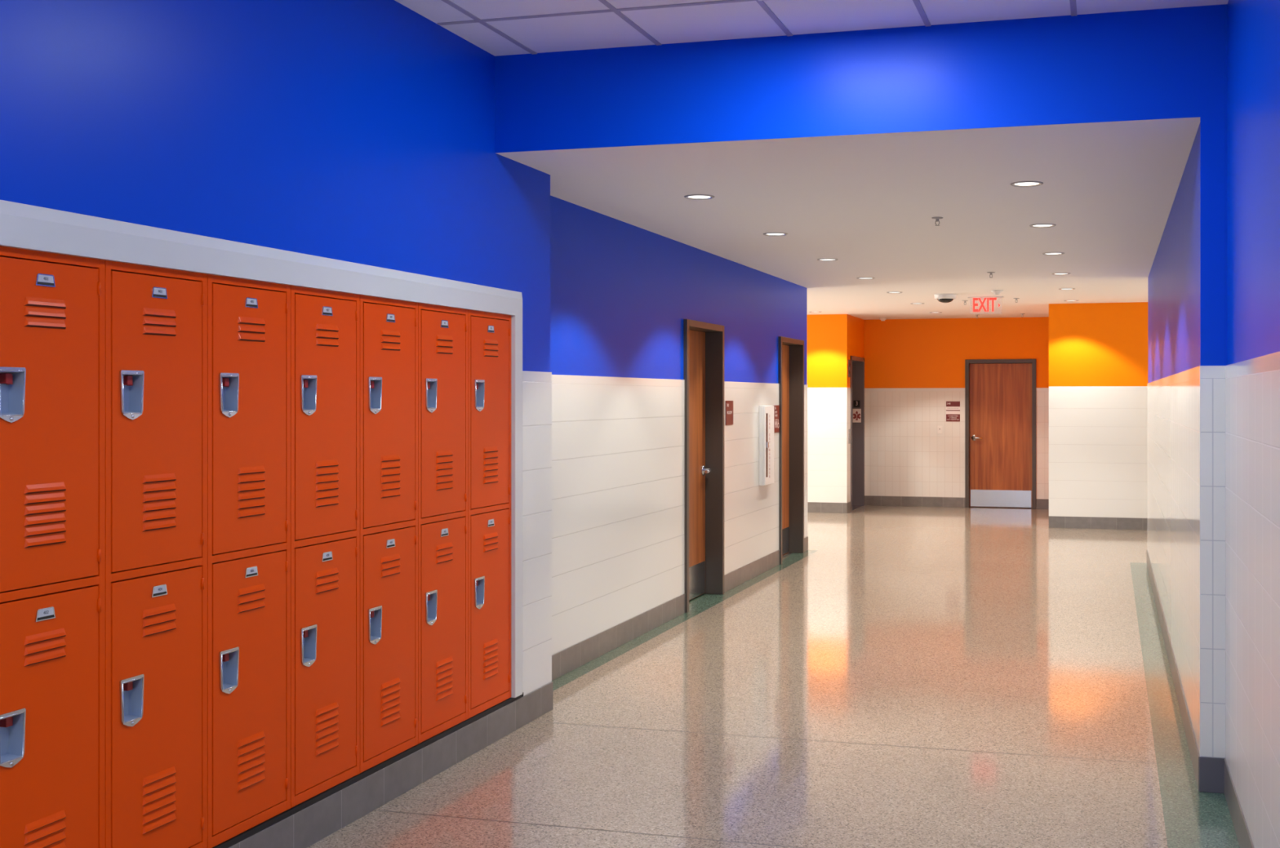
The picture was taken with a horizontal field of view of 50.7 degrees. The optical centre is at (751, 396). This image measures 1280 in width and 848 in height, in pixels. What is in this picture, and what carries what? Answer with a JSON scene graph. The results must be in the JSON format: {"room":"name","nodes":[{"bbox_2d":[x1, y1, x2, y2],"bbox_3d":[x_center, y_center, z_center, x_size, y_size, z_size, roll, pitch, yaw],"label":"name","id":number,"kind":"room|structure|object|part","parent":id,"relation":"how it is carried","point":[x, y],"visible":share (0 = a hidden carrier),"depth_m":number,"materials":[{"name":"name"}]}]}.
{"room":"school corridor","nodes":[
{"label":"school corridor","id":0,"kind":"room"},
{"bbox_2d":[0,0,551,696],"bbox_3d":[-2.617,0.007,1.405,0.280,3.185,11.372,0,0,15],"label":"wall","id":1,"kind":"structure","parent":0,"point":[359,131],"depth_m":4.74,"materials":[{"name":"blue paint"}]},
{"bbox_2d":[0,200,522,697],"bbox_3d":[-1.541,0.465,4.903,0.028,1.944,3.356,0,0,15],"label":"trim","id":2,"kind":"structure","parent":1,"relation":"attached to","point":[22,226],"depth_m":4.63,"materials":[{"name":"white paint"}]},
{"bbox_2d":[212,692,523,847],"bbox_3d":[-1.779,1.518,4.984,0.502,0.165,3.330,0,0,15],"label":"trim","id":3,"kind":"structure","parent":1,"relation":"attached to","point":[304,805],"depth_m":5.07,"materials":[{"name":"black rubber"}]},
{"bbox_2d":[0,245,105,847],"bbox_3d":[-2.092,0.523,3.650,0.429,1.823,0.445,0,0,15],"label":"locker","id":4,"kind":"object","parent":3,"relation":"on","point":[52,305],"visible":1,"depth_m":3.61,"materials":[{"name":"orange metal"}]},
{"bbox_3d":[-1.937,0.889,3.484,0.045,0.144,0.096,0,0,15],"label":"handle","id":5,"kind":"part","parent":4,"relation":"part of","materials":[{"name":"silver metal"}]},
{"bbox_3d":[-1.937,-0.004,3.484,0.045,0.144,0.096,0,0,15],"label":"handle","id":6,"kind":"part","parent":4,"relation":"part of","materials":[{"name":"silver metal"}]},
{"bbox_3d":[-1.891,0.582,3.595,0.004,0.032,0.068,0,0,15],"label":"number plate","id":7,"kind":"part","parent":4,"relation":"part of","materials":[{"name":"silver metal"}]},
{"bbox_3d":[-1.891,-0.312,3.595,0.004,0.032,0.068,0,0,15],"label":"number plate","id":8,"kind":"part","parent":4,"relation":"part of","materials":[{"name":"silver metal"}]},
{"bbox_3d":[-1.898,0.965,3.598,0.026,0.862,0.392,0,0,15],"label":"door","id":9,"kind":"part","parent":4,"relation":"part of","materials":[{"name":"orange metal"}]},
{"bbox_3d":[-1.898,0.071,3.598,0.026,0.862,0.392,0,0,15],"label":"door","id":10,"kind":"part","parent":4,"relation":"part of","materials":[{"name":"orange metal"}]},
{"bbox_2d":[105,260,207,847],"bbox_3d":[-1.977,0.523,4.082,0.429,1.823,0.445,0,0,15],"label":"locker","id":11,"kind":"object","parent":3,"relation":"on","point":[156,318],"visible":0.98,"depth_m":4.01,"materials":[{"name":"orange metal"}]},
{"bbox_3d":[-1.822,0.889,3.917,0.045,0.144,0.096,0,0,15],"label":"handle","id":12,"kind":"part","parent":11,"relation":"part of","materials":[{"name":"silver metal"}]},
{"bbox_3d":[-1.822,-0.004,3.917,0.045,0.144,0.096,0,0,15],"label":"handle","id":13,"kind":"part","parent":11,"relation":"part of","materials":[{"name":"silver metal"}]},
{"bbox_3d":[-1.783,0.965,4.030,0.026,0.862,0.392,0,0,15],"label":"door","id":14,"kind":"part","parent":11,"relation":"part of","materials":[{"name":"orange metal"}]},
{"bbox_3d":[-1.783,0.071,4.030,0.026,0.862,0.392,0,0,15],"label":"door","id":15,"kind":"part","parent":11,"relation":"part of","materials":[{"name":"orange metal"}]},
{"bbox_3d":[-1.776,0.582,4.027,0.004,0.032,0.068,0,0,15],"label":"number plate","id":16,"kind":"part","parent":11,"relation":"part of","materials":[{"name":"silver metal"}]},
{"bbox_3d":[-1.776,-0.312,4.027,0.004,0.032,0.068,0,0,15],"label":"number plate","id":17,"kind":"part","parent":11,"relation":"part of","materials":[{"name":"silver metal"}]},
{"bbox_2d":[207,274,290,847],"bbox_3d":[-1.862,0.523,4.514,0.429,1.823,0.445,0,0,15],"label":"locker","id":18,"kind":"object","parent":3,"relation":"on","point":[249,321],"visible":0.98,"depth_m":4.44,"materials":[{"name":"orange metal"}]},
{"bbox_3d":[-1.707,0.889,4.349,0.045,0.144,0.096,0,0,15],"label":"handle","id":19,"kind":"part","parent":18,"relation":"part of","materials":[{"name":"silver metal"}]},
{"bbox_3d":[-1.707,-0.004,4.349,0.045,0.144,0.096,0,0,15],"label":"handle","id":20,"kind":"part","parent":18,"relation":"part of","materials":[{"name":"silver metal"}]},
{"bbox_3d":[-1.669,0.965,4.463,0.026,0.862,0.392,0,0,15],"label":"door","id":21,"kind":"part","parent":18,"relation":"part of","materials":[{"name":"orange metal"}]},
{"bbox_3d":[-1.669,0.071,4.463,0.026,0.862,0.392,0,0,15],"label":"door","id":22,"kind":"part","parent":18,"relation":"part of","materials":[{"name":"orange metal"}]},
{"bbox_3d":[-1.662,0.582,4.460,0.004,0.032,0.068,0,0,15],"label":"number plate","id":23,"kind":"part","parent":18,"relation":"part of","materials":[{"name":"silver metal"}]},
{"bbox_3d":[-1.662,-0.312,4.460,0.004,0.032,0.068,0,0,15],"label":"number plate","id":24,"kind":"part","parent":18,"relation":"part of","materials":[{"name":"silver metal"}]},
{"bbox_2d":[290,285,359,808],"bbox_3d":[-1.747,0.523,4.947,0.429,1.823,0.445,0,0,15],"label":"locker","id":25,"kind":"object","parent":3,"relation":"on","point":[325,325],"visible":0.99,"depth_m":4.87,"materials":[{"name":"orange metal"}]},
{"bbox_3d":[-1.592,0.889,4.782,0.045,0.144,0.096,0,0,15],"label":"handle","id":26,"kind":"part","parent":25,"relation":"part of","materials":[{"name":"silver metal"}]},
{"bbox_3d":[-1.592,-0.004,4.782,0.045,0.144,0.096,0,0,15],"label":"handle","id":27,"kind":"part","parent":25,"relation":"part of","materials":[{"name":"silver metal"}]},
{"bbox_3d":[-1.554,0.965,4.895,0.026,0.862,0.392,0,0,15],"label":"door","id":28,"kind":"part","parent":25,"relation":"part of","materials":[{"name":"orange metal"}]},
{"bbox_3d":[-1.554,0.071,4.895,0.026,0.862,0.392,0,0,15],"label":"door","id":29,"kind":"part","parent":25,"relation":"part of","materials":[{"name":"orange metal"}]},
{"bbox_3d":[-1.547,0.582,4.893,0.004,0.032,0.068,0,0,15],"label":"number plate","id":30,"kind":"part","parent":25,"relation":"part of","materials":[{"name":"silver metal"}]},
{"bbox_3d":[-1.547,-0.312,4.893,0.004,0.032,0.068,0,0,15],"label":"number plate","id":31,"kind":"part","parent":25,"relation":"part of","materials":[{"name":"silver metal"}]},
{"bbox_2d":[360,294,417,773],"bbox_3d":[-1.632,0.523,5.380,0.429,1.823,0.445,0,0,15],"label":"locker","id":32,"kind":"object","parent":3,"relation":"on","point":[388,327],"visible":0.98,"depth_m":5.30,"materials":[{"name":"orange metal"}]},
{"bbox_3d":[-1.478,0.889,5.214,0.045,0.144,0.096,0,0,15],"label":"handle","id":33,"kind":"part","parent":32,"relation":"part of","materials":[{"name":"silver metal"}]},
{"bbox_3d":[-1.478,-0.004,5.214,0.045,0.144,0.096,0,0,15],"label":"handle","id":34,"kind":"part","parent":32,"relation":"part of","materials":[{"name":"silver metal"}]},
{"bbox_3d":[-1.439,0.965,5.328,0.026,0.862,0.392,0,0,15],"label":"door","id":35,"kind":"part","parent":32,"relation":"part of","materials":[{"name":"orange metal"}]},
{"bbox_3d":[-1.439,0.071,5.328,0.026,0.862,0.392,0,0,15],"label":"door","id":36,"kind":"part","parent":32,"relation":"part of","materials":[{"name":"orange metal"}]},
{"bbox_3d":[-1.432,0.582,5.325,0.004,0.032,0.068,0,0,15],"label":"number plate","id":37,"kind":"part","parent":32,"relation":"part of","materials":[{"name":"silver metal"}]},
{"bbox_3d":[-1.432,-0.312,5.325,0.004,0.032,0.068,0,0,15],"label":"number plate","id":38,"kind":"part","parent":32,"relation":"part of","materials":[{"name":"silver metal"}]},
{"bbox_2d":[417,302,467,743],"bbox_3d":[-1.517,0.523,5.812,0.429,1.823,0.445,0,0,15],"label":"locker","id":39,"kind":"object","parent":3,"relation":"on","point":[442,331],"visible":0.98,"depth_m":5.75,"materials":[{"name":"orange metal"}]},
{"bbox_3d":[-1.363,0.889,5.646,0.045,0.144,0.096,0,0,15],"label":"handle","id":40,"kind":"part","parent":39,"relation":"part of","materials":[{"name":"silver metal"}]},
{"bbox_3d":[-1.363,-0.004,5.646,0.045,0.144,0.096,0,0,15],"label":"handle","id":41,"kind":"part","parent":39,"relation":"part of","materials":[{"name":"silver metal"}]},
{"bbox_3d":[-1.324,0.965,5.760,0.026,0.862,0.392,0,0,15],"label":"door","id":42,"kind":"part","parent":39,"relation":"part of","materials":[{"name":"orange metal"}]},
{"bbox_3d":[-1.324,0.071,5.760,0.026,0.862,0.392,0,0,15],"label":"door","id":43,"kind":"part","parent":39,"relation":"part of","materials":[{"name":"orange metal"}]},
{"bbox_3d":[-1.317,0.582,5.758,0.004,0.032,0.068,0,0,15],"label":"number plate","id":44,"kind":"part","parent":39,"relation":"part of","materials":[{"name":"silver metal"}]},
{"bbox_3d":[-1.317,-0.312,5.758,0.004,0.032,0.068,0,0,15],"label":"number plate","id":45,"kind":"part","parent":39,"relation":"part of","materials":[{"name":"silver metal"}]},
{"bbox_2d":[467,309,511,719],"bbox_3d":[-1.402,0.523,6.245,0.429,1.823,0.445,0,0,15],"label":"locker","id":46,"kind":"object","parent":3,"relation":"on","point":[489,334],"visible":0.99,"depth_m":6.16,"materials":[{"name":"orange metal"}]},
{"bbox_3d":[-1.248,0.889,6.079,0.045,0.144,0.096,0,0,15],"label":"handle","id":47,"kind":"part","parent":46,"relation":"part of","materials":[{"name":"silver metal"}]},
{"bbox_3d":[-1.248,-0.004,6.079,0.045,0.144,0.096,0,0,15],"label":"handle","id":48,"kind":"part","parent":46,"relation":"part of","materials":[{"name":"silver metal"}]},
{"bbox_3d":[-1.209,0.965,6.193,0.026,0.862,0.392,0,0,15],"label":"door","id":49,"kind":"part","parent":46,"relation":"part of","materials":[{"name":"orange metal"}]},
{"bbox_3d":[-1.209,0.071,6.193,0.026,0.862,0.392,0,0,15],"label":"door","id":50,"kind":"part","parent":46,"relation":"part of","materials":[{"name":"orange metal"}]},
{"bbox_3d":[-1.202,0.582,6.190,0.004,0.032,0.068,0,0,15],"label":"number plate","id":51,"kind":"part","parent":46,"relation":"part of","materials":[{"name":"silver metal"}]},
{"bbox_3d":[-1.202,-0.312,6.190,0.004,0.032,0.068,0,0,15],"label":"number plate","id":52,"kind":"part","parent":46,"relation":"part of","materials":[{"name":"silver metal"}]},
{"bbox_2d":[228,681,552,847],"bbox_3d":[-2.488,1.529,1.373,0.026,0.142,11.376,0,0,15],"label":"baseboard","id":53,"kind":"structure","parent":1,"relation":"attached to","point":[307,827],"depth_m":5.36,"materials":[{"name":"tile"}]},
{"bbox_2d":[550,195,807,655],"bbox_3d":[-0.486,0.233,10.482,0.260,2.735,7.368,0,0,15],"label":"wall","id":54,"kind":"structure","parent":0,"point":[622,294],"depth_m":8.96,"materials":[{"name":"white tile"}]},
{"bbox_2d":[551,536,808,680],"bbox_3d":[-0.351,1.529,10.472,0.006,0.142,7.318,0,0,15],"label":"baseboard","id":55,"kind":"structure","parent":54,"relation":"attached to","point":[568,660],"depth_m":8.89,"materials":[{"name":"tile"}]},
{"bbox_2d":[683,319,724,613],"bbox_3d":[-0.474,0.512,10.447,0.260,2.175,1.000,0,0,15],"label":"door","id":56,"kind":"structure","parent":54,"relation":"in","point":[703,342],"depth_m":10.83,"materials":[{"name":"brown wood"}]},
{"bbox_3d":[-0.489,1.458,10.451,0.002,0.256,0.870,0,0,15],"label":"kick plate","id":57,"kind":"part","parent":56,"relation":"part of","materials":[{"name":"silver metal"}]},
{"bbox_3d":[-0.364,0.595,10.771,0.079,0.084,0.163,0,0,15],"label":"lever handle","id":58,"kind":"part","parent":56,"relation":"part of","materials":[{"name":"silver metal"}]},
{"bbox_2d":[725,400,733,425],"bbox_3d":[-0.183,0.133,11.100,0.007,0.200,0.220,0,0,15],"label":"room sign","id":59,"kind":"object","parent":54,"relation":"attached to","point":[729,404],"visible":1,"depth_m":11.09,"materials":[{"name":"red plastic"}]},
{"bbox_2d":[759,405,773,485],"bbox_3d":[0.145,0.440,12.212,0.070,0.720,0.345,0,0,15],"label":"fire extinguisher cabinet","id":60,"kind":"object","parent":54,"relation":"attached to","point":[766,413],"visible":1,"depth_m":12.08,"materials":[{"name":"white metal"}]},
{"bbox_2d":[773,405,779,432],"bbox_3d":[0.236,0.210,12.679,0.007,0.256,0.210,0,0,15],"label":"restroom sign","id":61,"kind":"object","parent":54,"relation":"attached to","point":[776,408],"visible":0.99,"depth_m":12.67,"materials":[{"name":"red plastic"}]},
{"bbox_2d":[777,336,804,564],"bbox_3d":[0.285,0.512,13.305,0.260,2.175,1.005,0,0,15],"label":"door","id":62,"kind":"structure","parent":54,"relation":"in","point":[790,351],"depth_m":13.71,"materials":[{"name":"brown wood"}]},
{"bbox_3d":[0.270,1.458,13.309,0.002,0.256,0.875,0,0,15],"label":"kick plate","id":63,"kind":"part","parent":62,"relation":"part of","materials":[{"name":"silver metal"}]},
{"bbox_2d":[306,505,1239,847],"bbox_3d":[0.501,1.600,7.730,15.000,0.001,25.200,0,0,15],"label":"floor","id":64,"kind":"structure","parent":0,"point":[912,677],"depth_m":6.67,"materials":[{"name":"beige stone"}]},
{"bbox_2d":[394,0,1228,56],"bbox_3d":[-1.018,-1.633,0.648,4.300,0.104,10.730,0,0,15],"label":"ceiling","id":65,"kind":"structure","parent":0,"point":[497,27],"depth_m":5.60,"materials":[{"name":"white tile"}]},
{"bbox_2d":[807,314,850,502],"bbox_3d":[-1.335,0.233,19.253,5.535,2.735,0.250,0,0,15],"label":"wall","id":66,"kind":"structure","parent":0,"point":[828,335],"depth_m":18.50,"materials":[{"name":"white tile"}]},
{"bbox_2d":[807,502,846,513],"bbox_3d":[-1.368,1.529,19.129,5.535,0.142,0.006,0,0,15],"label":"baseboard","id":67,"kind":"structure","parent":66,"relation":"attached to","point":[812,507],"depth_m":18.49,"materials":[{"name":"tile"}]},
{"bbox_2d":[495,117,1199,319],"bbox_3d":[1.879,-1.185,12.917,15.000,0.100,14.467,0,0,15],"label":"ceiling","id":68,"kind":"structure","parent":0,"point":[867,202],"depth_m":7.99,"materials":[{"name":"white paint"}]},
{"bbox_2d":[684,194,714,199],"bbox_3d":[-0.296,-1.131,7.611,0.174,0.007,0.174,0,0,15],"label":"recessed light","id":69,"kind":"object","parent":68,"relation":"in","point":[694,197],"visible":1,"depth_m":7.61,"materials":[{"name":"grey plastic"}]},
{"bbox_2d":[763,232,787,235],"bbox_3d":[0.166,-1.131,9.351,0.174,0.007,0.174,0,0,15],"label":"recessed light","id":70,"kind":"object","parent":68,"relation":"in","point":[766,233],"visible":1,"depth_m":9.33,"materials":[{"name":"grey plastic"}]},
{"bbox_2d":[817,258,837,261],"bbox_3d":[0.628,-1.131,11.090,0.174,0.007,0.174,0,0,15],"label":"recessed light","id":71,"kind":"object","parent":68,"relation":"in","point":[820,260],"visible":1,"depth_m":11.11,"materials":[{"name":"grey plastic"}]},
{"bbox_2d":[857,277,874,279],"bbox_3d":[1.090,-1.131,12.830,0.174,0.007,0.174,0,0,15],"label":"recessed light","id":72,"kind":"object","parent":68,"relation":"in","point":[857,277],"visible":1,"depth_m":12.81,"materials":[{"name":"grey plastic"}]},
{"bbox_2d":[879,317,887,320],"bbox_3d":[1.891,-1.112,19.312,0.120,0.046,0.120,0,0,15],"label":"smoke detector","id":73,"kind":"object","parent":68,"relation":"attached to","point":[880,318],"visible":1,"depth_m":19.27,"materials":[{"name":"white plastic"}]},
{"bbox_2d":[886,291,902,293],"bbox_3d":[1.552,-1.131,14.570,0.174,0.007,0.174,0,0,15],"label":"recessed light","id":74,"kind":"object","parent":68,"relation":"in","point":[889,291],"visible":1,"depth_m":14.56,"materials":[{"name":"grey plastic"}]},
{"bbox_2d":[911,302,924,304],"bbox_3d":[2.014,-1.131,16.309,0.174,0.007,0.174,0,0,15],"label":"recessed light","id":75,"kind":"object","parent":68,"relation":"in","point":[911,303],"visible":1,"depth_m":16.27,"materials":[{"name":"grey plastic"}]},
{"bbox_2d":[932,217,942,226],"bbox_3d":[1.177,-1.108,8.503,0.072,0.052,0.072,0,0,15],"label":"sprinkler head","id":76,"kind":"object","parent":68,"relation":"attached to","point":[936,219],"visible":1,"depth_m":8.49},
{"bbox_2d":[933,293,956,302],"bbox_3d":[2.151,-1.088,14.897,0.250,0.094,0.250,0,0,15],"label":"security camera","id":77,"kind":"object","parent":68,"relation":"attached to","point":[943,298],"visible":1,"depth_m":14.81,"materials":[{"name":"white plastic"}]},
{"bbox_2d":[967,296,1003,311],"bbox_3d":[2.661,-1.038,15.258,0.396,0.194,0.100,0,0,15],"label":"exit sign","id":78,"kind":"object","parent":68,"relation":"hanging from","point":[991,298],"visible":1,"depth_m":15.25,"materials":[{"name":"red plastic"}]},
{"bbox_2d":[987,271,995,278],"bbox_3d":[2.183,-1.108,12.230,0.072,0.052,0.072,0,0,15],"label":"sprinkler head","id":79,"kind":"object","parent":68,"relation":"attached to","point":[990,273],"visible":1,"depth_m":12.22},
{"bbox_2d":[991,289,1003,294],"bbox_3d":[2.621,-1.112,14.327,0.130,0.046,0.130,0,0,15],"label":"smoke detector","id":80,"kind":"object","parent":68,"relation":"attached to","point":[994,291],"visible":1,"depth_m":14.29,"materials":[{"name":"white plastic"}]},
{"bbox_2d":[1010,181,1043,186],"bbox_3d":[1.465,-1.131,7.143,0.174,0.007,0.174,0,0,15],"label":"recessed light","id":81,"kind":"object","parent":68,"relation":"in","point":[1020,184],"visible":1,"depth_m":7.14,"materials":[{"name":"grey plastic"}]},
{"bbox_2d":[1029,223,1056,227],"bbox_3d":[1.927,-1.131,8.883,0.174,0.007,0.174,0,0,15],"label":"recessed light","id":82,"kind":"object","parent":68,"relation":"in","point":[1037,225],"visible":1,"depth_m":8.88,"materials":[{"name":"grey plastic"}]},
{"bbox_2d":[1042,252,1064,255],"bbox_3d":[2.389,-1.131,10.623,0.174,0.007,0.174,0,0,15],"label":"recessed light","id":83,"kind":"object","parent":68,"relation":"in","point":[1046,253],"visible":1,"depth_m":10.61,"materials":[{"name":"grey plastic"}]},
{"bbox_2d":[1051,272,1070,275],"bbox_3d":[2.851,-1.131,12.362,0.174,0.007,0.174,0,0,15],"label":"recessed light","id":84,"kind":"object","parent":68,"relation":"in","point":[1055,273],"visible":1,"depth_m":12.36,"materials":[{"name":"grey plastic"}]},
{"bbox_2d":[1058,288,1075,289],"bbox_3d":[3.313,-1.131,14.102,0.174,0.007,0.174,0,0,15],"label":"recessed light","id":85,"kind":"object","parent":68,"relation":"in","point":[1060,288],"visible":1,"depth_m":14.09,"materials":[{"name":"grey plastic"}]},
{"bbox_2d":[850,315,863,357],"bbox_3d":[1.433,0.233,19.237,0.176,2.735,1.140,0,0,15],"label":"wall","id":86,"kind":"structure","parent":0,"point":[856,323],"depth_m":19.19,"materials":[{"name":"orange paint"}]},
{"bbox_2d":[846,502,850,513],"bbox_3d":[1.344,1.529,18.547,0.006,0.142,0.260,0,0,15],"label":"baseboard","id":87,"kind":"structure","parent":86,"relation":"attached to","point":[848,504],"depth_m":18.51,"materials":[{"name":"tile"}]},
{"bbox_2d":[848,429,850,444],"bbox_3d":[1.356,0.550,18.585,0.010,0.200,0.110,0,0,15],"label":"panel","id":88,"kind":"object","parent":86,"relation":"attached to","point":[849,430],"visible":1,"depth_m":18.57,"materials":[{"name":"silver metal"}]},
{"bbox_2d":[850,355,864,511],"bbox_3d":[1.420,0.515,19.222,0.217,2.170,1.055,0,0,15],"label":"door","id":89,"kind":"structure","parent":86,"relation":"in","point":[857,363],"depth_m":19.67,"materials":[{"name":"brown metal"}]},
{"bbox_2d":[852,408,861,422],"bbox_3d":[1.543,0.278,19.679,0.124,0.200,0.005,0,0,15],"label":"sign","id":90,"kind":"object","parent":89,"relation":"attached to","point":[856,413],"visible":1,"depth_m":19.68,"materials":[{"name":"white plastic"}]},
{"bbox_2d":[853,400,860,407],"bbox_3d":[1.543,0.105,19.679,0.094,0.100,0.005,0,0,15],"label":"number sign","id":91,"kind":"object","parent":89,"relation":"attached to","point":[856,403],"visible":1,"depth_m":19.68,"materials":[{"name":"black plastic"}]},
{"bbox_3d":[1.428,1.597,19.217,0.176,0.006,0.956,0,0,15],"label":"sill","id":92,"kind":"part","parent":89,"relation":"part of","materials":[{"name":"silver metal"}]},
{"bbox_2d":[494,4,1227,758],"bbox_3d":[0.361,-0.043,5.942,3.668,3.285,0.228,0,0,15],"label":"wall","id":93,"kind":"structure","parent":0,"point":[1167,63],"depth_m":5.70,"materials":[{"name":"blue paint"}]},
{"bbox_2d":[1199,756,1224,793],"bbox_3d":[1.862,1.529,5.423,0.100,0.142,0.006,0,0,15],"label":"baseboard","id":94,"kind":"object","parent":93,"relation":"attached to","point":[1211,769],"visible":0.86,"depth_m":5.42,"materials":[{"name":"grey tile"}]},
{"bbox_2d":[863,316,1048,499],"bbox_3d":[3.009,0.233,19.511,4.200,2.735,0.200,0,0,15],"label":"wall","id":95,"kind":"structure","parent":0,"point":[913,367],"depth_m":19.52,"materials":[{"name":"orange paint"}]},
{"bbox_2d":[937,426,942,434],"bbox_3d":[2.731,0.482,19.477,0.072,0.116,0.010,0,0,15],"label":"switch plate","id":96,"kind":"object","parent":95,"relation":"attached to","point":[939,428],"visible":1,"depth_m":19.48,"materials":[{"name":"white plastic"}]},
{"bbox_2d":[946,401,959,422],"bbox_3d":[2.916,0.214,19.430,0.200,0.292,0.006,0,0,15],"label":"room sign","id":97,"kind":"object","parent":95,"relation":"attached to","point":[950,406],"visible":1,"depth_m":19.43,"materials":[{"name":"red plastic"}]},
{"bbox_3d":[2.916,0.307,19.430,0.200,0.106,0.005,0,0,15],"label":"plate","id":98,"kind":"part","parent":97,"relation":"part of","materials":[{"name":"red plastic"}]},
{"bbox_3d":[2.916,0.106,19.430,0.200,0.076,0.005,0,0,15],"label":"plate","id":99,"kind":"part","parent":97,"relation":"part of","materials":[{"name":"red plastic"}]},
{"bbox_2d":[864,495,1048,509],"bbox_3d":[3.000,1.529,19.407,2.765,0.142,0.006,0,0,15],"label":"baseboard","id":100,"kind":"structure","parent":95,"relation":"attached to","point":[1041,504],"depth_m":19.54,"materials":[{"name":"tile"}]},
{"bbox_2d":[964,359,1035,509],"bbox_3d":[3.593,0.531,19.341,1.005,2.137,0.209,0,0,15],"label":"door","id":101,"kind":"structure","parent":95,"relation":"in","point":[1000,394],"depth_m":19.32,"materials":[{"name":"brown wood"}]},
{"bbox_3d":[3.249,0.595,19.365,0.163,0.084,0.079,0,0,15],"label":"lever handle","id":102,"kind":"part","parent":101,"relation":"part of","materials":[{"name":"silver metal"}]},
{"bbox_3d":[3.586,1.466,19.316,0.863,0.241,0.002,0,0,15],"label":"kick plate","id":103,"kind":"part","parent":101,"relation":"part of","materials":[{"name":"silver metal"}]},
{"bbox_2d":[1048,302,1147,518],"bbox_3d":[6.898,0.233,15.649,6.700,2.735,0.250,0,0,15],"label":"wall","id":104,"kind":"structure","parent":0,"point":[1098,352],"depth_m":16.25,"materials":[{"name":"white tile"}]},
{"bbox_2d":[1048,515,1146,529],"bbox_3d":[6.865,1.529,15.525,6.700,0.142,0.006,0,0,15],"label":"baseboard","id":105,"kind":"structure","parent":104,"relation":"attached to","point":[1082,522],"depth_m":16.23,"materials":[{"name":"tile"}]},
{"bbox_2d":[1146,115,1227,755],"bbox_3d":[2.955,0.233,9.061,0.340,2.735,7.569,0,0,15],"label":"wall","id":106,"kind":"structure","parent":0,"point":[1173,385],"depth_m":6.95,"materials":[{"name":"white tile"}]},
{"bbox_2d":[1146,551,1199,791],"bbox_3d":[2.786,1.529,9.099,0.006,0.142,7.582,0,0,15],"label":"baseboard","id":107,"kind":"structure","parent":106,"relation":"attached to","point":[1193,748],"depth_m":6.99,"materials":[{"name":"tile"}]},
{"bbox_2d":[1225,0,1279,847],"bbox_3d":[0.657,0.007,0.203,0.250,3.185,10.730,0,0,15],"label":"wall","id":108,"kind":"structure","parent":0,"point":[1252,370],"depth_m":4.42,"materials":[{"name":"blue paint"}]},
{"bbox_2d":[1223,758,1254,847],"bbox_3d":[0.532,1.529,0.230,0.006,0.142,10.718,0,0,15],"label":"baseboard","id":109,"kind":"structure","parent":108,"relation":"attached to","point":[1240,825],"depth_m":4.91,"materials":[{"name":"tile"}]}
]}

